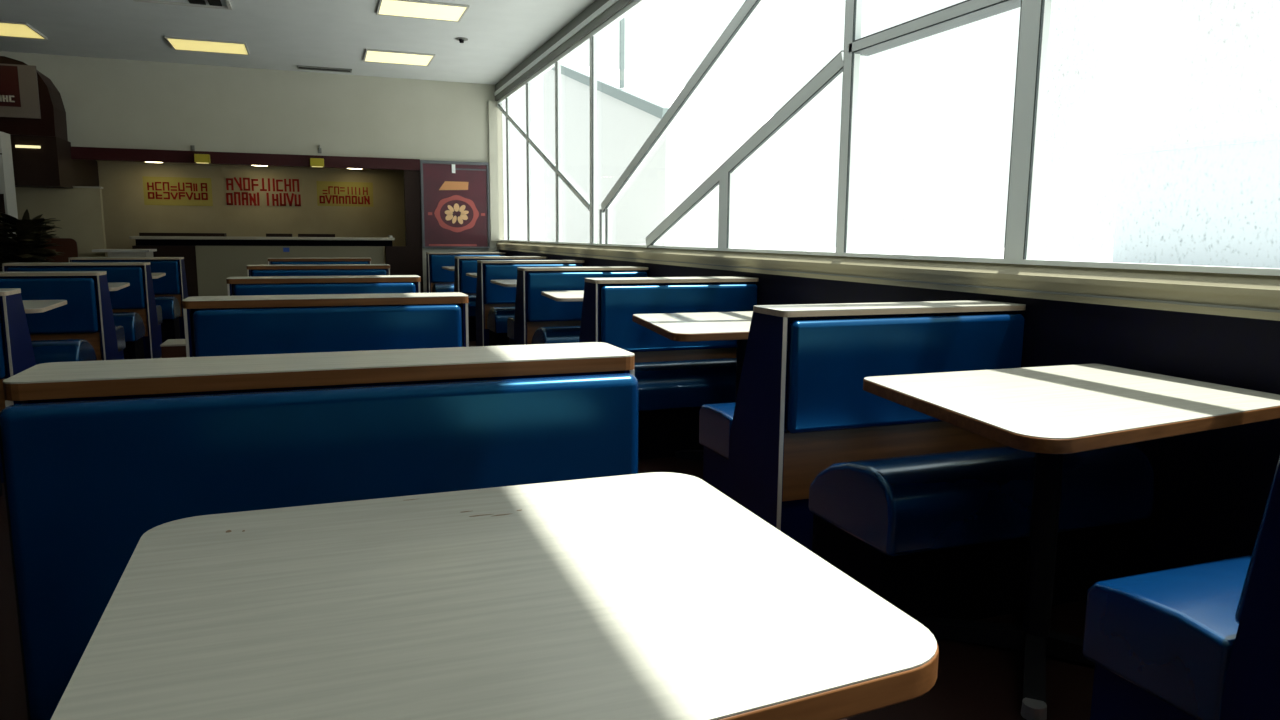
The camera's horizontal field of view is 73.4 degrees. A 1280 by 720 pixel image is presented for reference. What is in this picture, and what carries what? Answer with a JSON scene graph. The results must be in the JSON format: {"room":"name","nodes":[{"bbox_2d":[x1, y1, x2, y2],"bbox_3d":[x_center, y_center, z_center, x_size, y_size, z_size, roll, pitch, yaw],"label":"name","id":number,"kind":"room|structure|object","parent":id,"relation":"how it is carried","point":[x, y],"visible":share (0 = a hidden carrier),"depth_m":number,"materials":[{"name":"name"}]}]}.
{"room":"eatery","nodes":[
{"label":"eatery","id":0,"kind":"room"},
{"bbox_2d":[15,187,106,259],"bbox_3d":[-7.486,-1.327,10.983,1.140,1.730,0.100,-3,9,-20],"label":"wall","id":1,"kind":"structure","parent":0,"point":[79,210],"depth_m":10.94,"materials":[{"name":"beige paint"}]},
{"bbox_2d":[73,186,102,188],"bbox_3d":[-7.469,-2.194,10.856,1.160,0.019,0.130,-3,9,-20],"label":"cap","id":2,"kind":"object","parent":1,"relation":"on","point":[73,186],"visible":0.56,"depth_m":10.94,"materials":[{"name":"beige laminate"}]},
{"bbox_2d":[72,159,98,186],"bbox_3d":[-7.593,-1.678,11.797,0.070,2.189,1.580,-3,9,-20],"label":"wall","id":3,"kind":"structure","parent":0,"point":[85,172],"depth_m":11.74,"materials":[{"name":"black"}]},
{"bbox_2d":[96,160,402,170],"bbox_3d":[-5.886,-2.871,12.270,5.160,0.060,1.560,-3,9,-20],"label":"ceiling","id":4,"kind":"structure","parent":0,"point":[96,160],"depth_m":13.03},
{"bbox_2d":[97,161,405,263],"bbox_3d":[-5.680,-1.953,13.404,4.750,2.300,0.150,-3,9,-20],"label":"wall","id":5,"kind":"structure","parent":0,"point":[125,212],"depth_m":13.13,"materials":[{"name":"beige paint"}]},
{"bbox_2d":[142,176,212,205],"bbox_3d":[-6.877,-2.509,12.785,0.910,0.416,0.012,-3,9,-20],"label":"menu sign","id":6,"kind":"object","parent":5,"relation":"attached to","point":[171,191],"visible":1,"depth_m":12.78,"materials":[{"name":"yellow"}]},
{"bbox_2d":[224,176,302,206],"bbox_3d":[-5.771,-2.585,13.188,1.089,0.444,0.012,-3,9,-20],"label":"menu sign","id":7,"kind":"object","parent":5,"relation":"attached to","point":[239,190],"visible":1,"depth_m":13.18,"materials":[{"name":"red"}]},
{"bbox_2d":[316,181,373,206],"bbox_3d":[-4.665,-2.627,13.595,0.842,0.382,0.012,-3,9,-20],"label":"menu sign","id":8,"kind":"object","parent":5,"relation":"attached to","point":[329,193],"visible":1,"depth_m":13.59,"materials":[{"name":"yellow"}]},
{"bbox_2d":[0,51,503,292],"bbox_3d":[-5.651,-2.235,11.654,7.623,3.360,0.200,-3,9,-20],"label":"wall","id":9,"kind":"structure","parent":0,"point":[108,103],"depth_m":11.70,"materials":[{"name":"beige paint"}]},
{"bbox_2d":[0,56,73,188],"bbox_3d":[-7.739,-2.838,10.270,1.405,1.480,0.753,-3,9,-20],"label":"archway","id":10,"kind":"object","parent":9,"relation":"attached to","point":[32,110],"visible":0.98,"depth_m":10.18,"materials":[{"name":"red"}]},
{"bbox_2d":[194,154,210,163],"bbox_3d":[-5.778,-2.656,11.334,0.180,0.115,0.128,-3,9,-20],"label":"spotlight","id":11,"kind":"object","parent":9,"relation":"attached to","point":[198,158],"visible":1,"depth_m":11.29,"materials":[{"name":"yellow plastic"}]},
{"bbox_2d":[70,146,419,169],"bbox_3d":[-5.598,-2.705,11.507,5.160,0.155,0.080,-3,9,-20],"label":"trim","id":12,"kind":"structure","parent":9,"relation":"attached to","point":[77,153],"depth_m":11.55,"materials":[{"name":"red wood"}]},
{"bbox_2d":[310,158,323,166],"bbox_3d":[-4.446,-2.717,11.823,0.180,0.115,0.128,-3,9,-20],"label":"spotlight","id":13,"kind":"object","parent":9,"relation":"attached to","point":[314,162],"visible":1,"depth_m":11.78,"materials":[{"name":"yellow plastic"}]},
{"bbox_2d":[420,160,489,247],"bbox_3d":[-2.713,-2.280,12.631,0.984,1.255,0.051,-3,9,-20],"label":"framed poster","id":14,"kind":"object","parent":9,"relation":"attached to","point":[454,194],"visible":1,"depth_m":12.62,"materials":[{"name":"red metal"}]},
{"bbox_2d":[488,101,499,240],"bbox_3d":[-2.172,-2.798,12.758,0.130,2.030,0.049,-3,9,-20],"label":"trim","id":15,"kind":"structure","parent":9,"relation":"attached to","point":[492,105],"depth_m":12.73,"materials":[{"name":"beige paint"}]},
{"bbox_2d":[0,0,594,84],"bbox_3d":[-2.868,-2.861,4.001,7.623,0.120,16.200,-3,9,-20],"label":"ceiling","id":16,"kind":"structure","parent":0,"point":[285,35],"depth_m":9.41,"materials":[{"name":"paint"}]},
{"bbox_2d":[0,21,47,39],"bbox_3d":[-7.035,-3.586,9.271,0.900,0.020,0.770,-3,9,-20],"label":"recessed light","id":17,"kind":"object","parent":16,"relation":"in","point":[7,28],"visible":1,"depth_m":9.41,"materials":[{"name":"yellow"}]},
{"bbox_2d":[133,0,231,9],"bbox_3d":[-4.269,-3.371,7.950,0.840,0.024,0.640,-3,9,-20],"label":"ceiling vent","id":18,"kind":"object","parent":16,"relation":"in","point":[216,4],"visible":1,"depth_m":8.18,"materials":[{"name":"grey metal"}]},
{"bbox_2d":[165,36,249,54],"bbox_3d":[-5.069,-3.692,10.104,0.830,0.020,0.680,-3,9,-20],"label":"recessed light","id":19,"kind":"object","parent":16,"relation":"in","point":[177,43],"visible":1,"depth_m":10.06,"materials":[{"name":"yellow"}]},
{"bbox_2d":[297,65,351,72],"bbox_3d":[-4.205,-3.882,11.456,0.680,0.020,0.180,-3,9,-20],"label":"ceiling vent","id":20,"kind":"object","parent":16,"relation":"in","point":[298,66],"visible":1,"depth_m":11.44,"materials":[{"name":"grey metal"}]},
{"bbox_2d":[363,49,434,65],"bbox_3d":[-3.009,-3.763,10.697,0.810,0.020,0.730,-3,9,-20],"label":"recessed light","id":21,"kind":"object","parent":16,"relation":"in","point":[371,55],"visible":1,"depth_m":10.65,"materials":[{"name":"grey plastic"}]},
{"bbox_2d":[376,0,468,21],"bbox_3d":[-2.132,-3.422,8.397,0.820,0.020,0.640,-3,9,-20],"label":"recessed light","id":22,"kind":"object","parent":16,"relation":"in","point":[418,9],"visible":1,"depth_m":8.37,"materials":[{"name":"grey plastic"}]},
{"bbox_2d":[455,37,467,42],"bbox_3d":[-2.006,-3.592,9.659,0.140,0.044,0.140,-3,9,-20],"label":"sprinkler head","id":23,"kind":"object","parent":16,"relation":"attached to","point":[460,39],"visible":1,"depth_m":9.64},
{"bbox_2d":[495,0,633,100],"bbox_3d":[-0.903,-3.461,9.497,0.100,0.239,6.799,-3,9,-20],"label":"wall","id":24,"kind":"structure","parent":16,"relation":"attached to","point":[619,5],"depth_m":9.16,"materials":[{"name":"grey"}]},
{"bbox_2d":[497,104,589,210],"bbox_3d":[-1.285,-2.636,10.614,0.050,1.668,4.667,-3,9,-20],"label":"trim","id":25,"kind":"structure","parent":24,"relation":"attached to","point":[573,188],"depth_m":10.02,"materials":[{"name":"white metal"}]},
{"bbox_2d":[494,0,617,95],"bbox_3d":[-0.958,-3.444,9.479,0.014,0.050,6.799,-3,9,-20],"label":"header rail","id":26,"kind":"object","parent":24,"relation":"attached to","point":[609,3],"visible":1,"depth_m":9.13,"materials":[{"name":"white metal"}]},
{"bbox_2d":[0,341,1094,719],"bbox_3d":[-3.241,0.436,5.427,7.623,0.100,18.200,-3,9,-20],"label":"floor","id":27,"kind":"structure","parent":0,"point":[974,681],"depth_m":2.34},
{"bbox_2d":[0,131,17,271],"bbox_3d":[-7.662,-1.463,9.922,0.732,2.300,0.370,-3,9,-20],"label":"pillar","id":28,"kind":"structure","parent":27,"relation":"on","point":[8,204],"depth_m":9.89,"materials":[{"name":"grey"}]},
{"bbox_2d":[0,288,37,496],"bbox_3d":[-3.469,0.153,3.852,1.147,0.910,1.330,-3,9,-20],"label":"bench","id":29,"kind":"object","parent":27,"relation":"on","point":[16,348],"visible":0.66,"depth_m":4.03,"materials":[{"name":"blue leather"}]},
{"bbox_2d":[0,209,62,271],"bbox_3d":[-6.848,-0.969,9.620,0.749,1.422,0.659,-3,9,-20],"label":"potted plant","id":30,"kind":"object","parent":27,"relation":"on","point":[28,244],"visible":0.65,"depth_m":9.48,"materials":[{"name":"green plant"}]},
{"bbox_2d":[22,300,66,312],"bbox_3d":[-3.882,0.063,4.970,0.937,0.760,0.700,-3,9,-20],"label":"dining table","id":31,"kind":"object","parent":27,"relation":"on","point":[30,306],"visible":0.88,"depth_m":5.01,"materials":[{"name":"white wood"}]},
{"bbox_2d":[45,238,77,261],"bbox_3d":[-6.948,-0.930,10.467,0.380,1.100,0.400,-3,9,-20],"label":"wooden chair","id":32,"kind":"object","parent":27,"relation":"on","point":[69,248],"visible":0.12,"depth_m":10.23,"materials":[{"name":"brown wood"}]},
{"bbox_2d":[0,271,125,363],"bbox_3d":[-4.204,-0.125,5.724,1.122,0.910,1.330,-3,9,-20],"label":"bench","id":33,"kind":"object","parent":27,"relation":"on","point":[84,328],"visible":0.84,"depth_m":5.76,"materials":[{"name":"blue leather"}]},
{"bbox_2d":[2,262,162,359],"bbox_3d":[-4.926,-0.398,7.570,1.082,0.910,1.330,-3,9,-20],"label":"bench","id":34,"kind":"object","parent":27,"relation":"on","point":[134,307],"visible":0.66,"depth_m":7.60,"materials":[{"name":"blue leather"}]},
{"bbox_2d":[108,282,129,290],"bbox_3d":[-4.576,-0.209,6.810,0.927,0.760,0.770,-3,9,-20],"label":"dining table","id":35,"kind":"object","parent":27,"relation":"on","point":[116,286],"visible":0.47,"depth_m":6.85,"materials":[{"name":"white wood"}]},
{"bbox_2d":[92,249,156,256],"bbox_3d":[-6.561,-0.935,11.010,0.620,0.960,0.560,-3,9,-20],"label":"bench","id":36,"kind":"object","parent":27,"relation":"on","point":[111,252],"visible":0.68,"depth_m":10.74,"materials":[{"name":"beige laminate"}]},
{"bbox_2d":[68,257,187,342],"bbox_3d":[-5.527,-0.644,9.246,1.072,0.905,1.026,-3,9,-20],"label":"bench","id":37,"kind":"object","parent":27,"relation":"on","point":[170,289],"visible":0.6,"depth_m":9.39,"materials":[{"name":"blue leather"}]},
{"bbox_2d":[151,273,165,278],"bbox_3d":[-5.245,-0.470,8.569,0.908,0.760,0.770,-3,9,-20],"label":"dining table","id":38,"kind":"object","parent":27,"relation":"on","point":[154,275],"visible":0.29,"depth_m":8.62,"materials":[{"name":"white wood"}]},
{"bbox_2d":[160,339,186,357],"bbox_3d":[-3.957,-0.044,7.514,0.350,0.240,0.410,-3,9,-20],"label":"dining table","id":39,"kind":"object","parent":27,"relation":"on","point":[171,348],"visible":0.32,"depth_m":7.30,"materials":[{"name":"brown wood"}]},
{"bbox_2d":[129,236,394,296],"bbox_3d":[-5.239,-1.183,12.212,3.370,1.125,0.620,-3,9,-20],"label":"counter","id":40,"kind":"object","parent":27,"relation":"on","point":[208,260],"depth_m":11.77,"materials":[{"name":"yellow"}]},
{"bbox_2d":[139,233,226,236],"bbox_3d":[-6.310,-1.735,11.880,1.040,0.045,0.280,-3,9,-20],"label":"serving tray","id":41,"kind":"object","parent":40,"relation":"on","point":[140,234],"visible":0.97,"depth_m":11.76,"materials":[{"name":"black"}]},
{"bbox_2d":[129,236,394,239],"bbox_3d":[-5.235,-1.720,12.134,3.370,0.039,0.620,-3,9,-20],"label":"countertop","id":42,"kind":"structure","parent":40,"relation":"on","point":[130,237],"depth_m":11.82,"materials":[{"name":"black laminate"}]},
{"bbox_2d":[266,234,292,236],"bbox_3d":[-5.166,-1.787,12.301,0.340,0.045,0.280,-3,9,-20],"label":"serving tray","id":43,"kind":"object","parent":40,"relation":"on","point":[267,235],"visible":1,"depth_m":12.17,"materials":[{"name":"black plastic"}]},
{"bbox_2d":[298,234,334,236],"bbox_3d":[-4.697,-1.808,12.473,0.500,0.045,0.280,-3,9,-20],"label":"serving tray","id":44,"kind":"object","parent":40,"relation":"on","point":[299,235],"visible":0.94,"depth_m":12.34,"materials":[{"name":"black plastic"}]},
{"bbox_2d":[246,264,389,276],"bbox_3d":[-2.743,-0.361,7.422,1.152,0.912,1.330,-3,9,-20],"label":"bench","id":45,"kind":"object","parent":27,"relation":"on","point":[307,269],"visible":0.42,"depth_m":7.31,"materials":[{"name":"blue leather"}]},
{"bbox_2d":[0,342,637,719],"bbox_3d":[-0.556,0.470,1.734,1.134,0.935,1.330,-3,9,-20],"label":"bench","id":46,"kind":"object","parent":27,"relation":"on","point":[96,456],"visible":0.61,"depth_m":1.55,"materials":[{"name":"blue leather"}]},
{"bbox_2d":[268,258,370,264],"bbox_3d":[-3.502,-0.663,9.464,1.062,0.912,1.330,-3,9,-20],"label":"bench","id":47,"kind":"object","parent":27,"relation":"on","point":[271,261],"visible":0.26,"depth_m":9.35,"materials":[{"name":"blue laminate"}]},
{"bbox_2d":[226,275,420,295],"bbox_3d":[-1.936,-0.058,5.365,1.122,0.915,1.330,-3,9,-20],"label":"bench","id":48,"kind":"object","parent":27,"relation":"on","point":[370,284],"visible":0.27,"depth_m":5.25,"materials":[{"name":"blue leather"}]},
{"bbox_2d":[182,292,468,356],"bbox_3d":[-1.263,0.201,3.585,1.097,0.925,1.330,-3,9,-20],"label":"bench","id":49,"kind":"object","parent":27,"relation":"on","point":[250,324],"visible":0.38,"depth_m":3.47,"materials":[{"name":"blue leather"}]},
{"bbox_2d":[442,266,454,270],"bbox_3d":[-2.002,-0.827,11.201,1.033,0.760,0.840,-3,9,-20],"label":"dining table","id":50,"kind":"object","parent":27,"relation":"on","point":[450,268],"visible":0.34,"depth_m":10.99,"materials":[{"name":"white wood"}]},
{"bbox_2d":[426,252,505,292],"bbox_3d":[-2.409,-1.057,12.186,1.121,0.925,0.929,-3,9,-20],"label":"bench","id":51,"kind":"object","parent":27,"relation":"on","point":[439,280],"visible":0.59,"depth_m":12.16,"materials":[{"name":"blue leather"}]},
{"bbox_2d":[466,273,476,277],"bbox_3d":[-1.350,-0.569,9.457,1.033,0.760,0.600,-3,9,-20],"label":"dining table","id":52,"kind":"object","parent":27,"relation":"on","point":[474,275],"visible":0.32,"depth_m":9.16,"materials":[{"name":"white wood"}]},
{"bbox_2d":[51,472,938,719],"bbox_3d":[-0.186,0.651,1.114,0.872,0.760,0.807,-3,9,-20],"label":"dining table","id":53,"kind":"object","parent":27,"relation":"on","point":[653,595],"visible":1,"depth_m":0.96,"materials":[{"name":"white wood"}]},
{"bbox_2d":[454,256,546,340],"bbox_3d":[-1.647,-0.767,10.228,1.066,0.925,1.173,-3,9,-20],"label":"bench","id":54,"kind":"object","parent":27,"relation":"on","point":[464,284],"visible":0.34,"depth_m":9.92,"materials":[{"name":"blue leather"}]},
{"bbox_2d":[490,279,516,286],"bbox_3d":[-0.806,-0.352,7.989,1.043,0.760,0.760,-3,9,-20],"label":"dining table","id":55,"kind":"object","parent":27,"relation":"on","point":[505,283],"visible":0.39,"depth_m":7.68,"materials":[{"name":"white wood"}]},
{"bbox_2d":[476,260,583,345],"bbox_3d":[-1.029,-0.522,8.576,1.066,0.925,1.026,-3,9,-20],"label":"bench","id":56,"kind":"object","parent":27,"relation":"on","point":[495,303],"visible":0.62,"depth_m":8.52,"materials":[{"name":"blue leather"}]},
{"bbox_2d":[541,290,583,301],"bbox_3d":[-0.205,-0.117,6.405,1.028,0.760,0.740,-3,9,-20],"label":"dining table","id":57,"kind":"object","parent":27,"relation":"on","point":[560,296],"visible":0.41,"depth_m":6.09,"materials":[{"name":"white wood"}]},
{"bbox_2d":[507,266,648,344],"bbox_3d":[-0.437,-0.289,7.002,1.061,0.925,1.330,-3,9,-20],"label":"bench","id":58,"kind":"object","parent":27,"relation":"on","point":[538,319],"visible":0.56,"depth_m":6.82,"materials":[{"name":"blue leather"}]},
{"bbox_2d":[579,276,758,459],"bbox_3d":[0.223,-0.029,5.228,1.066,0.930,1.330,-3,9,-20],"label":"bench","id":59,"kind":"object","parent":27,"relation":"on","point":[675,379],"visible":0.48,"depth_m":4.99,"materials":[{"name":"blue leather"}]},
{"bbox_2d":[632,311,752,459],"bbox_3d":[0.502,0.174,4.438,1.082,0.760,0.959,-3,9,-20],"label":"dining table","id":60,"kind":"object","parent":27,"relation":"on","point":[701,326],"visible":0.51,"depth_m":4.29,"materials":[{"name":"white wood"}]},
{"bbox_2d":[699,300,1153,620],"bbox_3d":[0.971,0.266,3.223,1.071,0.934,1.330,-3,9,-20],"label":"bench","id":61,"kind":"object","parent":27,"relation":"on","point":[930,515],"visible":0.81,"depth_m":2.94,"materials":[{"name":"blue leather"}]},
{"bbox_2d":[863,364,1279,719],"bbox_3d":[1.213,0.468,2.452,1.075,0.760,0.832,-3,9,-20],"label":"dining table","id":62,"kind":"object","parent":27,"relation":"on","point":[1050,412],"visible":0.95,"depth_m":2.37,"materials":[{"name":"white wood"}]},
{"bbox_2d":[1082,456,1279,719],"bbox_3d":[1.538,0.490,1.707,1.071,0.934,0.620,-3,9,-20],"label":"bench","id":63,"kind":"object","parent":27,"relation":"on","point":[1198,641],"visible":1,"depth_m":1.64,"materials":[{"name":"blue leather"}]},
{"bbox_2d":[499,249,1279,576],"bbox_3d":[0.647,-0.113,5.723,0.080,0.960,16.200,-3,9,-20],"label":"wall","id":64,"kind":"structure","parent":0,"point":[1212,488],"depth_m":2.75,"materials":[{"name":"paint"}]},
{"bbox_2d":[505,98,511,239],"bbox_3d":[-1.863,-2.697,12.184,0.050,1.970,0.080,-3,9,-20],"label":"trim","id":65,"kind":"structure","parent":64,"relation":"attached to","point":[507,100],"depth_m":12.16,"materials":[{"name":"white metal"}]},
{"bbox_2d":[526,83,531,240],"bbox_3d":[-1.422,-2.522,11.005,0.050,1.970,0.080,-3,9,-20],"label":"trim","id":66,"kind":"structure","parent":64,"relation":"attached to","point":[528,85],"depth_m":10.98,"materials":[{"name":"white metal"}]},
{"bbox_2d":[555,62,561,241],"bbox_3d":[-0.919,-2.323,9.660,0.050,1.970,0.080,-3,9,-20],"label":"trim","id":67,"kind":"structure","parent":64,"relation":"attached to","point":[557,64],"depth_m":9.63,"materials":[{"name":"white metal"}]},
{"bbox_2d":[497,0,647,103],"bbox_3d":[-0.909,-3.320,9.516,0.050,0.045,6.799,-3,9,-20],"label":"frame","id":68,"kind":"object","parent":67,"relation":"on","point":[635,4],"visible":1,"depth_m":8.65,"materials":[{"name":"white metal"}]},
{"bbox_2d":[590,36,596,242],"bbox_3d":[-0.457,-2.141,8.426,0.050,1.970,0.092,-3,9,-20],"label":"trim","id":69,"kind":"structure","parent":64,"relation":"attached to","point":[593,39],"depth_m":8.39,"materials":[{"name":"white metal"}]},
{"bbox_2d":[599,209,604,243],"bbox_3d":[-0.363,-1.287,8.275,0.050,0.325,0.042,-3,9,-20],"label":"trim","id":70,"kind":"structure","parent":64,"relation":"attached to","point":[601,215],"depth_m":8.26,"materials":[{"name":"white"}]},
{"bbox_2d":[605,209,610,243],"bbox_3d":[-0.300,-1.262,8.108,0.050,0.325,0.042,-3,9,-20],"label":"trim","id":71,"kind":"structure","parent":64,"relation":"attached to","point":[607,211],"depth_m":8.09,"materials":[{"name":"white"}]},
{"bbox_2d":[718,172,734,247],"bbox_3d":[0.579,-1.018,5.746,0.050,0.535,0.142,-3,9,-20],"label":"trim","id":72,"kind":"structure","parent":64,"relation":"attached to","point":[727,182],"depth_m":5.71,"materials":[{"name":"white"}]},
{"bbox_2d":[645,50,843,246],"bbox_3d":[0.564,-1.255,5.754,0.050,1.046,2.839,-3,9,-20],"label":"trim","id":73,"kind":"structure","parent":64,"relation":"attached to","point":[833,70],"depth_m":5.25,"materials":[{"name":"white metal"}]},
{"bbox_2d":[836,0,862,252],"bbox_3d":[1.079,-2.478,4.203,0.050,3.875,0.080,-3,9,-20],"label":"window mullion","id":74,"kind":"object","parent":64,"relation":"attached to","point":[853,9],"depth_m":4.37,"materials":[{"name":"white metal"}]},
{"bbox_2d":[496,243,1279,296],"bbox_3d":[0.618,-0.647,5.519,0.011,0.020,15.990,-3,9,-20],"label":"trim","id":75,"kind":"structure","parent":64,"relation":"attached to","point":[1134,284],"depth_m":3.32,"materials":[{"name":"beige paint"}]},
{"bbox_2d":[497,241,1279,320],"bbox_3d":[0.673,-0.636,5.546,0.108,0.123,15.999,-3,9,-20],"label":"sill","id":76,"kind":"structure","parent":64,"relation":"on","point":[1156,276],"depth_m":3.35,"materials":[{"name":"beige paint"}]},
{"bbox_2d":[500,240,1279,275],"bbox_3d":[0.672,-0.707,5.536,0.050,0.019,15.999,-3,9,-20],"label":"frame","id":77,"kind":"object","parent":76,"relation":"on","point":[1139,266],"visible":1,"depth_m":3.36,"materials":[{"name":"white metal"}]},
{"bbox_2d":[497,247,1279,312],"bbox_3d":[0.620,-0.599,5.527,0.006,0.008,15.990,-3,9,-20],"label":"trim","id":78,"kind":"structure","parent":64,"relation":"attached to","point":[963,285],"depth_m":3.33,"materials":[{"name":"grey"}]},
{"bbox_2d":[849,0,1020,55],"bbox_3d":[2.296,-1.100,1.159,0.117,0.058,6.860,-3,9,-20],"label":"trim","id":79,"kind":"structure","parent":64,"relation":"attached to","point":[968,11],"depth_m":3.77,"materials":[{"name":"white metal"}]},
{"bbox_2d":[1004,0,1051,258],"bbox_3d":[1.497,-2.313,3.085,0.050,3.875,0.107,-3,9,-20],"label":"window mullion","id":80,"kind":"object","parent":64,"relation":"attached to","point":[1034,25],"depth_m":3.27,"materials":[{"name":"white metal"}]},
{"bbox_3d":[0.091,-1.949,7.043,0.004,2.034,2.996,-3,9,-20],"label":"window","id":81,"kind":"structure","parent":64,"relation":"in","visible":0},
{"bbox_2d":[601,0,763,212],"bbox_3d":[0.366,-1.958,6.204,0.050,1.675,4.098,-3,9,-20],"label":"window frame","id":82,"kind":"structure","parent":81,"relation":"attached to","point":[749,7],"depth_m":6.23,"materials":[{"name":"white metal"}]},
{"label":"outside","id":83,"kind":"structure","parent":0,"visible":0},
{"bbox_2d":[803,247,1112,261],"bbox_3d":[34.749,-4.146,39.334,87.367,0.100,130.000,-3,9,-20],"label":"ground","id":84,"kind":"structure","parent":83,"point":[1065,254],"depth_m":74.52,"materials":[{"name":"white"}]},
{"bbox_2d":[543,17,806,250],"bbox_3d":[0.216,-5.351,20.416,3.070,7.200,9.454,-3,9,-20],"label":"building","id":85,"kind":"structure","parent":84,"relation":"on","point":[769,195],"depth_m":16.89,"materials":[{"name":"white"}]},
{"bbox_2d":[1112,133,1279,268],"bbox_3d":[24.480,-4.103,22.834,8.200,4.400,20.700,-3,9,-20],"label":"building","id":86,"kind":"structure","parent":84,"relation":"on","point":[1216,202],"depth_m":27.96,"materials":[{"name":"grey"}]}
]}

